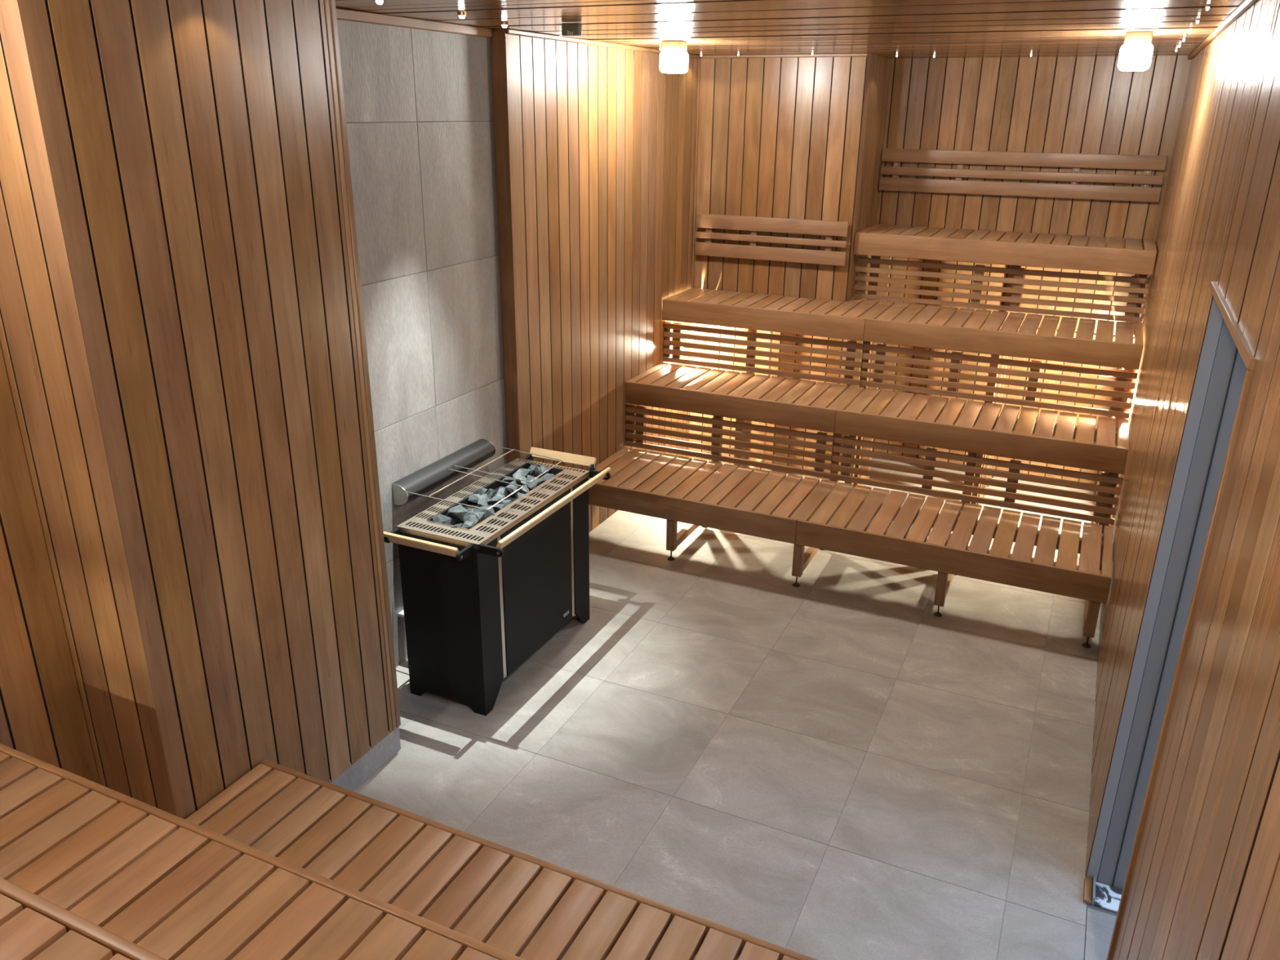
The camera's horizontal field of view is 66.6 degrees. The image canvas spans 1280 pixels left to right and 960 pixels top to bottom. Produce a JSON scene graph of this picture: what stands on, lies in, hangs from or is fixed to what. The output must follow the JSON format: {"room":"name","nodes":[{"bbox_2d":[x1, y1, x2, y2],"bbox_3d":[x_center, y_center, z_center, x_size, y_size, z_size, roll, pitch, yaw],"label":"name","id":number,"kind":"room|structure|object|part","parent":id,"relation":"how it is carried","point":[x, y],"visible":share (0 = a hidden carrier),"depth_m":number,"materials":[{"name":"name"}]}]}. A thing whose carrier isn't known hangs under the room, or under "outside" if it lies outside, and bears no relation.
{"room":"spa","nodes":[
{"label":"spa","id":0,"kind":"room"},
{"bbox_2d":[0,341,100,784],"bbox_3d":[-2.149,0.380,1.845,0.140,2.714,2.428,10,23,23],"label":"wall","id":1,"kind":"structure","parent":0,"point":[42,717],"depth_m":2.71,"materials":[{"name":"brown wood"}]},
{"bbox_2d":[0,0,400,819],"bbox_3d":[-1.354,-0.075,3.065,0.472,2.714,1.006,10,23,23],"label":"wall panel","id":2,"kind":"object","parent":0,"point":[183,335],"visible":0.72,"depth_m":2.74,"materials":[{"name":"brown wood"}]},
{"bbox_2d":[329,726,400,791],"bbox_3d":[-1.345,1.140,3.514,0.402,0.122,1.002,10,23,23],"label":"baseboard","id":3,"kind":"structure","parent":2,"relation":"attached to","point":[354,775],"depth_m":3.71,"materials":[{"name":"grey stone"}]},
{"bbox_2d":[337,19,507,666],"bbox_3d":[-1.008,-0.514,4.227,0.080,2.714,1.576,10,23,23],"label":"wall niche","id":4,"kind":"object","parent":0,"point":[419,104],"visible":0.3,"depth_m":4.18,"materials":[{"name":"grey tile"}]},
{"bbox_2d":[335,8,493,37],"bbox_3d":[-0.970,-1.740,3.686,0.023,0.035,1.472,10,23,23],"label":"trim","id":5,"kind":"structure","parent":4,"relation":"attached to","point":[341,14],"depth_m":3.81,"materials":[{"name":"brown wood"}]},
{"bbox_2d":[391,438,563,510],"bbox_3d":[-0.701,-0.004,4.397,0.504,0.098,0.714,10,23,23],"label":"holder","id":6,"kind":"object","parent":4,"relation":"attached to","point":[412,486],"visible":1,"depth_m":4.39,"materials":[{"name":"metal"}]},
{"bbox_2d":[490,28,697,533],"bbox_3d":[-0.047,-1.192,6.035,0.142,2.714,2.937,10,23,23],"label":"wall","id":7,"kind":"structure","parent":0,"point":[595,145],"depth_m":5.28,"materials":[{"name":"brown wood"}]},
{"bbox_2d":[505,28,701,58],"bbox_3d":[-0.101,-2.332,5.245,0.018,0.021,2.276,10,23,23],"label":"trim","id":8,"kind":"structure","parent":7,"relation":"attached to","point":[526,33],"depth_m":4.87,"materials":[{"name":"brown wood"}]},
{"bbox_2d":[686,58,700,457],"bbox_3d":[0.362,-1.424,6.688,0.012,2.692,0.012,10,23,23],"label":"trim","id":9,"kind":"structure","parent":7,"relation":"attached to","point":[699,60],"depth_m":6.48,"materials":[{"name":"brown wood"}]},
{"bbox_2d":[352,457,1117,959],"bbox_3d":[0.969,1.208,3.689,4.717,0.080,7.777,10,23,23],"label":"floor","id":10,"kind":"structure","parent":0,"point":[833,766],"depth_m":3.90,"materials":[{"name":"grey tile"}]},
{"bbox_2d":[0,876,166,959],"bbox_3d":[-0.886,1.353,1.394,2.805,1.243,0.613,10,23,23],"label":"bench","id":11,"kind":"object","parent":10,"relation":"on","point":[33,927],"visible":1,"depth_m":1.44,"materials":[{"name":"brown wood"}]},
{"bbox_3d":[-0.884,0.790,1.168,2.804,0.028,0.591,10,23,23],"label":"seat","id":12,"kind":"part","parent":11,"relation":"part of","materials":[{"name":"brown wood"}]},
{"bbox_2d":[0,743,524,959],"bbox_3d":[-0.649,1.370,1.946,2.805,0.824,0.590,10,23,23],"label":"bench","id":13,"kind":"object","parent":10,"relation":"on","point":[172,886],"visible":0.92,"depth_m":2.09,"materials":[{"name":"brown wood"}]},
{"bbox_2d":[383,446,610,715],"bbox_3d":[-0.660,0.419,4.433,0.684,0.832,1.114,10,23,23],"label":"heater","id":14,"kind":"object","parent":10,"relation":"on","point":[480,600],"depth_m":4.12,"materials":[{"name":"metal"}]},
{"bbox_3d":[-0.870,0.254,3.853,0.370,0.047,0.034,10,23,23],"label":"guard rail","id":15,"kind":"part","parent":14,"relation":"part of","materials":[{"name":"beige wood"}]},
{"bbox_3d":[-0.822,0.173,4.049,0.090,0.068,0.073,-18,28,-40],"label":"heater stone","id":16,"kind":"part","parent":14,"relation":"part of","materials":[{"name":"grey stone"}]},
{"bbox_3d":[-0.806,0.184,4.102,0.068,0.047,0.035,-7,22,-19],"label":"heater stone","id":17,"kind":"part","parent":14,"relation":"part of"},
{"bbox_3d":[-0.747,0.197,3.996,0.040,0.042,0.070,4,21,9],"label":"heater stone","id":18,"kind":"part","parent":14,"relation":"part of","materials":[{"name":"grey stone"}]},
{"bbox_3d":[-0.769,0.136,4.107,0.097,0.055,0.063,8,22,18],"label":"heater stone","id":19,"kind":"part","parent":14,"relation":"part of","materials":[{"name":"grey stone"}]},
{"bbox_3d":[-0.703,0.185,3.983,0.051,0.032,0.048,0,21,-2],"label":"heater stone","id":20,"kind":"part","parent":14,"relation":"part of","materials":[{"name":"grey stone"}]},
{"bbox_3d":[-0.706,0.144,4.160,0.053,0.053,0.067,-6,22,-17],"label":"heater stone","id":21,"kind":"part","parent":14,"relation":"part of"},
{"bbox_3d":[-0.682,0.172,4.037,0.091,0.066,0.094,-6,22,-16],"label":"heater stone","id":22,"kind":"part","parent":14,"relation":"part of","materials":[{"name":"grey stone"}]},
{"bbox_3d":[-0.724,0.082,4.295,0.073,0.041,0.037,2,21,4],"label":"heater stone","id":23,"kind":"part","parent":14,"relation":"part of","materials":[{"name":"grey stone"}]},
{"bbox_3d":[-0.701,0.057,4.336,0.044,0.049,0.058,-16,27,-38],"label":"heater stone","id":24,"kind":"part","parent":14,"relation":"part of","materials":[{"name":"grey stone"}]},
{"bbox_3d":[-0.679,0.089,4.258,0.053,0.054,0.064,0,21,-1],"label":"heater stone","id":25,"kind":"part","parent":14,"relation":"part of","materials":[{"name":"grey stone"}]},
{"bbox_3d":[-0.645,0.146,4.113,0.089,0.082,0.084,13,24,29],"label":"heater stone","id":26,"kind":"part","parent":14,"relation":"part of","materials":[{"name":"grey stone"}]},
{"bbox_3d":[-0.668,0.069,4.363,0.051,0.058,0.075,-1,21,-3],"label":"heater stone","id":27,"kind":"part","parent":14,"relation":"part of","materials":[{"name":"grey stone"}]},
{"bbox_3d":[-0.621,0.096,4.239,0.057,0.048,0.067,20,28,41],"label":"heater stone","id":28,"kind":"part","parent":14,"relation":"part of","materials":[{"name":"grey stone"}]},
{"bbox_2d":[428,463,562,521],"bbox_3d":[-0.619,0.093,4.333,0.210,0.065,0.786,10,23,23],"label":"stones","id":29,"kind":"object","parent":14,"relation":"on","point":[557,472],"depth_m":4.38,"materials":[{"name":"grey stone"}]},
{"bbox_3d":[-0.602,0.126,4.175,0.042,0.044,0.044,11,23,26],"label":"heater stone","id":30,"kind":"part","parent":14,"relation":"part of","materials":[{"name":"grey stone"}]},
{"bbox_3d":[-0.619,0.071,4.313,0.048,0.039,0.059,-1,21,-5],"label":"heater stone","id":31,"kind":"part","parent":14,"relation":"part of","materials":[{"name":"grey stone"}]},
{"bbox_3d":[-0.621,0.054,4.377,0.049,0.042,0.071,1,21,1],"label":"heater stone","id":32,"kind":"part","parent":14,"relation":"part of","materials":[{"name":"grey stone"}]},
{"bbox_3d":[-0.580,0.105,4.239,0.067,0.045,0.047,8,22,19],"label":"heater stone","id":33,"kind":"part","parent":14,"relation":"part of","materials":[{"name":"grey stone"}]},
{"bbox_3d":[-0.603,0.010,4.506,0.082,0.052,0.062,19,27,39],"label":"heater stone","id":34,"kind":"part","parent":14,"relation":"part of","materials":[{"name":"grey stone"}]},
{"bbox_3d":[-0.580,0.045,4.388,0.059,0.031,0.051,7,22,17],"label":"heater stone","id":35,"kind":"part","parent":14,"relation":"part of","materials":[{"name":"grey stone"}]},
{"bbox_3d":[-0.580,0.027,4.444,0.054,0.048,0.039,17,26,36],"label":"heater stone","id":36,"kind":"part","parent":14,"relation":"part of","materials":[{"name":"grey stone"}]},
{"bbox_3d":[-0.523,0.079,4.314,0.044,0.052,0.057,-5,21,-13],"label":"heater stone","id":37,"kind":"part","parent":14,"relation":"part of","materials":[{"name":"grey stone"}]},
{"bbox_3d":[-0.555,-0.026,4.523,0.062,0.052,0.097,8,22,19],"label":"heater stone","id":38,"kind":"part","parent":14,"relation":"part of","materials":[{"name":"grey stone"}]},
{"bbox_3d":[-0.530,0.004,4.456,0.041,0.032,0.061,-10,23,-25],"label":"heater stone","id":39,"kind":"part","parent":14,"relation":"part of","materials":[{"name":"grey stone"}]},
{"bbox_3d":[-0.520,0.050,4.345,0.036,0.040,0.058,-8,23,-23],"label":"heater stone","id":40,"kind":"part","parent":14,"relation":"part of","materials":[{"name":"grey stone"}]},
{"bbox_3d":[-0.503,-0.037,4.590,0.065,0.076,0.090,17,26,37],"label":"heater stone","id":41,"kind":"part","parent":14,"relation":"part of","materials":[{"name":"grey stone"}]},
{"bbox_3d":[-0.483,0.006,4.444,0.070,0.051,0.099,8,22,19],"label":"heater stone","id":42,"kind":"part","parent":14,"relation":"part of","materials":[{"name":"grey stone"}]},
{"bbox_3d":[-0.450,0.442,4.340,0.011,0.671,0.579,10,23,23],"label":"panel","id":43,"kind":"part","parent":14,"relation":"part of","materials":[{"name":"black metal"}]},
{"bbox_3d":[-0.455,-0.037,4.620,0.048,0.056,0.074,2,21,4],"label":"heater stone","id":44,"kind":"part","parent":14,"relation":"part of","materials":[{"name":"grey stone"}]},
{"bbox_3d":[-0.430,-0.001,4.518,0.045,0.060,0.095,19,27,39],"label":"heater stone","id":45,"kind":"part","parent":14,"relation":"part of","materials":[{"name":"grey stone"}]},
{"bbox_3d":[-0.354,0.110,4.219,0.034,0.047,0.950,10,23,23],"label":"guard rail","id":46,"kind":"part","parent":14,"relation":"part of","materials":[{"name":"beige wood"}]},
{"bbox_3d":[-0.376,-0.111,4.729,0.360,0.047,0.034,10,23,23],"label":"guard rail","id":47,"kind":"part","parent":14,"relation":"part of","materials":[{"name":"beige wood"}]},
{"bbox_2d":[185,760,817,959],"bbox_3d":[-0.238,1.396,2.478,2.472,0.406,0.646,10,23,23],"label":"bench","id":48,"kind":"object","parent":10,"relation":"on","point":[522,905],"visible":0.56,"depth_m":2.69,"materials":[{"name":"brown wood"}]},
{"bbox_2d":[588,447,1113,648],"bbox_3d":[1.029,0.308,5.370,2.805,0.406,0.656,10,23,23],"label":"bench","id":49,"kind":"object","parent":10,"relation":"on","point":[811,513],"visible":0.94,"depth_m":5.12,"materials":[{"name":"brown wood"}]},
{"bbox_3d":[0.179,0.245,5.465,0.048,0.314,0.045,10,23,23],"label":"leg","id":50,"kind":"part","parent":49,"relation":"part of","materials":[{"name":"brown wood"}]},
{"bbox_3d":[0.844,0.363,5.176,0.048,0.314,0.045,10,23,23],"label":"leg","id":51,"kind":"part","parent":49,"relation":"part of","materials":[{"name":"brown wood"}]},
{"bbox_3d":[1.036,0.129,5.312,2.804,0.028,0.633,10,23,23],"label":"seat","id":52,"kind":"part","parent":49,"relation":"part of","materials":[{"name":"brown wood"}]},
{"bbox_3d":[1.517,0.482,4.883,0.048,0.314,0.045,10,23,23],"label":"leg","id":53,"kind":"part","parent":49,"relation":"part of","materials":[{"name":"brown wood"}]},
{"bbox_3d":[2.148,0.594,4.609,0.048,0.314,0.045,10,23,23],"label":"leg","id":54,"kind":"part","parent":49,"relation":"part of","materials":[{"name":"brown wood"}]},
{"bbox_3d":[2.370,0.427,5.052,0.048,0.314,0.045,10,23,23],"label":"leg","id":55,"kind":"part","parent":49,"relation":"part of","materials":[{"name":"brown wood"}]},
{"bbox_2d":[625,362,1128,533],"bbox_3d":[1.292,-0.083,5.817,2.805,0.824,0.558,10,23,23],"label":"bench","id":56,"kind":"object","parent":10,"relation":"on","point":[855,411],"visible":0.7,"depth_m":5.50,"materials":[{"name":"brown wood"}]},
{"bbox_3d":[0.470,-0.166,5.966,0.048,0.732,0.045,10,23,23],"label":"leg","id":57,"kind":"part","parent":56,"relation":"part of","materials":[{"name":"brown wood"}]},
{"bbox_2d":[625,404,834,479],"bbox_3d":[0.510,-0.239,5.854,1.317,0.261,0.040,10,23,23],"label":"slatted panel","id":58,"kind":"object","parent":56,"relation":"attached to","point":[637,439],"visible":1,"depth_m":5.83,"materials":[{"name":"brown wood"}]},
{"bbox_3d":[0.644,-0.296,6.314,0.048,0.732,0.045,10,23,23],"label":"leg","id":59,"kind":"part","parent":56,"relation":"part of","materials":[{"name":"brown wood"}]},
{"bbox_3d":[1.135,-0.048,5.677,0.048,0.732,0.045,10,23,23],"label":"leg","id":60,"kind":"part","parent":56,"relation":"part of","materials":[{"name":"brown wood"}]},
{"bbox_3d":[1.309,-0.179,6.024,0.048,0.732,0.045,10,23,23],"label":"leg","id":61,"kind":"part","parent":56,"relation":"part of","materials":[{"name":"brown wood"}]},
{"bbox_3d":[1.302,-0.457,5.685,2.804,0.028,0.535,10,23,23],"label":"seat","id":62,"kind":"part","parent":56,"relation":"part of","materials":[{"name":"brown wood"}]},
{"bbox_3d":[1.808,0.071,5.384,0.048,0.732,0.045,10,23,23],"label":"leg","id":63,"kind":"part","parent":56,"relation":"part of","materials":[{"name":"brown wood"}]},
{"bbox_2d":[831,435,1123,524],"bbox_3d":[1.783,-0.013,5.300,1.489,0.261,0.040,10,23,23],"label":"slatted panel","id":64,"kind":"object","parent":56,"relation":"attached to","point":[1013,475],"visible":1,"depth_m":5.26,"materials":[{"name":"brown wood"}]},
{"bbox_3d":[1.982,-0.060,5.731,0.048,0.732,0.045,10,23,23],"label":"leg","id":65,"kind":"part","parent":56,"relation":"part of","materials":[{"name":"brown wood"}]},
{"bbox_3d":[2.438,0.182,5.110,0.048,0.732,0.045,10,23,23],"label":"leg","id":66,"kind":"part","parent":56,"relation":"part of","materials":[{"name":"brown wood"}]},
{"bbox_2d":[662,287,1143,524],"bbox_3d":[1.542,-0.463,6.235,2.805,1.243,0.636,10,23,23],"label":"bench","id":67,"kind":"object","parent":10,"relation":"on","point":[868,322],"visible":0.8,"depth_m":5.81,"materials":[{"name":"brown wood"}]},
{"bbox_3d":[0.711,-0.541,6.368,0.048,1.152,0.045,10,23,23],"label":"leg","id":68,"kind":"part","parent":67,"relation":"part of","materials":[{"name":"brown wood"}]},
{"bbox_2d":[662,321,864,385],"bbox_3d":[0.751,-0.810,6.187,1.327,0.261,0.040,10,23,23],"label":"slatted panel","id":69,"kind":"object","parent":67,"relation":"attached to","point":[851,353],"visible":1,"depth_m":6.16,"materials":[{"name":"brown wood"}]},
{"bbox_3d":[0.856,-0.649,6.658,0.048,1.152,0.045,10,23,23],"label":"leg","id":70,"kind":"part","parent":67,"relation":"part of","materials":[{"name":"brown wood"}]},
{"bbox_3d":[1.376,-0.423,6.079,0.048,1.152,0.045,10,23,23],"label":"leg","id":71,"kind":"part","parent":67,"relation":"part of","materials":[{"name":"brown wood"}]},
{"bbox_3d":[1.522,-0.532,6.368,0.048,1.152,0.045,10,23,23],"label":"leg","id":72,"kind":"part","parent":67,"relation":"part of","materials":[{"name":"brown wood"}]},
{"bbox_3d":[1.526,-1.013,5.975,2.804,0.028,0.487,10,23,23],"label":"seat","id":73,"kind":"part","parent":67,"relation":"part of","materials":[{"name":"brown wood"}]},
{"bbox_3d":[2.049,-0.304,5.786,0.048,1.152,0.045,10,23,23],"label":"leg","id":74,"kind":"part","parent":67,"relation":"part of","materials":[{"name":"brown wood"}]},
{"bbox_3d":[2.194,-0.412,6.076,0.048,1.152,0.045,10,23,23],"label":"leg","id":75,"kind":"part","parent":67,"relation":"part of","materials":[{"name":"brown wood"}]},
{"bbox_2d":[860,343,1137,418],"bbox_3d":[2.029,-0.584,5.632,1.489,0.261,0.040,10,23,23],"label":"slatted panel","id":76,"kind":"object","parent":67,"relation":"attached to","point":[1120,384],"visible":1,"depth_m":5.59,"materials":[{"name":"brown wood"}]},
{"bbox_3d":[2.680,-0.192,5.512,0.048,1.152,0.045,10,23,23],"label":"leg","id":77,"kind":"part","parent":67,"relation":"part of","materials":[{"name":"brown wood"}]},
{"bbox_2d":[853,223,1156,503],"bbox_3d":[2.264,-0.749,6.405,1.723,1.670,0.592,10,23,23],"label":"bench","id":78,"kind":"object","parent":10,"relation":"on","point":[1016,249],"visible":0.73,"depth_m":5.94,"materials":[{"name":"brown wood"}]},
{"bbox_3d":[1.529,-0.839,6.577,0.048,1.578,0.045,10,23,23],"label":"leg","id":79,"kind":"part","parent":78,"relation":"part of","materials":[{"name":"brown wood"}]},
{"bbox_3d":[1.686,-0.957,6.890,0.048,1.578,0.045,10,23,23],"label":"leg","id":80,"kind":"part","parent":78,"relation":"part of","materials":[{"name":"brown wood"}]},
{"bbox_2d":[853,256,1151,322],"bbox_3d":[2.190,-1.192,6.052,1.723,0.263,0.040,10,23,23],"label":"slatted panel","id":81,"kind":"object","parent":78,"relation":"attached to","point":[1135,288],"visible":1,"depth_m":6.01,"materials":[{"name":"brown wood"}]},
{"bbox_3d":[2.314,-0.700,6.235,0.048,1.578,0.045,10,23,23],"label":"leg","id":82,"kind":"part","parent":78,"relation":"part of","materials":[{"name":"brown wood"}]},
{"bbox_3d":[2.278,-1.518,6.123,1.722,0.028,0.570,10,23,23],"label":"seat","id":83,"kind":"part","parent":78,"relation":"part of","materials":[{"name":"brown wood"}]},
{"bbox_3d":[2.471,-0.818,6.548,0.048,1.578,0.045,10,23,23],"label":"leg","id":84,"kind":"part","parent":78,"relation":"part of","materials":[{"name":"brown wood"}]},
{"bbox_3d":[2.945,-0.589,5.960,0.048,1.578,0.045,10,23,23],"label":"leg","id":85,"kind":"part","parent":78,"relation":"part of","materials":[{"name":"brown wood"}]},
{"bbox_2d":[688,53,891,479],"bbox_3d":[0.985,-1.461,6.772,1.102,2.714,0.680,10,23,23],"label":"wall column","id":86,"kind":"structure","parent":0,"point":[800,138],"depth_m":6.24,"materials":[{"name":"brown wood"}]},
{"bbox_2d":[694,213,848,266],"bbox_3d":[0.845,-1.574,6.367,1.027,0.271,0.051,10,23,23],"label":"backrest","id":87,"kind":"object","parent":86,"relation":"attached to","point":[753,224],"visible":1,"depth_m":6.34,"materials":[{"name":"brown wood"}]},
{"bbox_2d":[700,53,867,58],"bbox_3d":[0.868,-2.605,5.989,1.062,0.019,0.017,10,23,23],"label":"trim","id":88,"kind":"structure","parent":86,"relation":"attached to","point":[834,55],"depth_m":5.97,"materials":[{"name":"brown wood"}]},
{"bbox_2d":[335,0,1245,58],"bbox_3d":[0.274,-1.520,3.013,3.217,0.063,7.777,10,23,23],"label":"ceiling","id":89,"kind":"structure","parent":0,"point":[905,28],"depth_m":3.80,"materials":[{"name":"brown wood"}]},
{"bbox_2d":[373,0,384,4],"bbox_3d":[-0.827,-1.521,3.095,0.032,0.020,0.032,10,23,23],"label":"recessed light","id":90,"kind":"object","parent":89,"relation":"in","point":[378,2],"visible":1,"depth_m":3.09,"materials":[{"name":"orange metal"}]},
{"bbox_2d":[457,12,466,18],"bbox_3d":[-0.651,-1.699,3.566,0.032,0.020,0.032,10,23,23],"label":"recessed light","id":91,"kind":"object","parent":89,"relation":"in","point":[461,15],"visible":1,"depth_m":3.56,"materials":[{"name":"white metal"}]},
{"bbox_2d":[500,22,508,27],"bbox_3d":[-0.549,-1.846,3.956,0.032,0.020,0.032,10,23,23],"label":"recessed light","id":92,"kind":"object","parent":89,"relation":"in","point":[504,24],"visible":1,"depth_m":3.94,"materials":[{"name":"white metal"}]},
{"bbox_2d":[561,22,582,35],"bbox_3d":[-0.277,-1.828,3.954,0.080,0.046,0.032,10,23,23],"label":"sensor","id":93,"kind":"object","parent":89,"relation":"attached to","point":[567,28],"visible":1,"depth_m":3.94,"materials":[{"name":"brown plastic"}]},
{"bbox_2d":[659,40,688,73],"bbox_3d":[0.174,-2.164,4.995,0.124,0.148,0.122,10,23,23],"label":"ceiling lamp","id":94,"kind":"object","parent":89,"relation":"attached to","point":[673,59],"visible":1,"depth_m":4.95,"materials":[{"name":"white glass"}]},
{"bbox_2d":[1117,31,1153,71],"bbox_3d":[2.087,-1.802,4.101,0.124,0.148,0.122,10,23,23],"label":"ceiling lamp","id":95,"kind":"object","parent":89,"relation":"attached to","point":[1135,54],"visible":1,"depth_m":4.05,"materials":[{"name":"white glass"}]},
{"bbox_3d":[2.087,-1.781,4.109,0.124,0.104,0.122,10,23,23],"label":"lamp shade","id":96,"kind":"part","parent":95,"relation":"part of","materials":[{"name":"white glass"}]},
{"bbox_2d":[862,55,1191,484],"bbox_3d":[2.446,-1.346,6.513,1.885,2.714,0.090,10,23,23],"label":"wall","id":97,"kind":"structure","parent":0,"point":[1067,104],"depth_m":6.22,"materials":[{"name":"brown wood"}]},
{"bbox_2d":[878,148,1167,202],"bbox_3d":[2.393,-1.954,6.227,1.698,0.267,0.051,10,23,23],"label":"backrest","id":98,"kind":"object","parent":97,"relation":"attached to","point":[1148,163],"visible":1,"depth_m":6.18,"materials":[{"name":"brown wood"}]},
{"bbox_2d":[1084,0,1279,959],"bbox_3d":[1.635,0.008,2.934,0.102,2.714,7.727,10,23,23],"label":"wall","id":99,"kind":"structure","parent":0,"point":[1205,882],"depth_m":1.88,"materials":[{"name":"brown wood"}]},
{"bbox_2d":[1083,281,1255,959],"bbox_3d":[1.395,0.567,2.469,0.230,1.995,0.990,10,23,23],"label":"door","id":100,"kind":"structure","parent":99,"relation":"in","point":[1226,364],"depth_m":2.80,"materials":[{"name":"grey metal"}]},
{"bbox_3d":[1.317,0.553,2.503,0.033,1.995,0.990,10,23,23],"label":"frame","id":101,"kind":"part","parent":100,"relation":"part of","materials":[{"name":"grey"}]},
{"bbox_3d":[1.313,-0.358,2.157,0.030,0.021,0.964,10,23,23],"label":"casing","id":102,"kind":"part","parent":100,"relation":"part of","materials":[{"name":"brown wood"}]},
{"bbox_2d":[1187,0,1256,59],"bbox_3d":[1.584,-1.250,2.457,0.018,0.021,7.576,10,23,23],"label":"trim","id":103,"kind":"structure","parent":99,"relation":"attached to","point":[1242,7],"depth_m":3.50,"materials":[{"name":"brown wood"}]}
]}

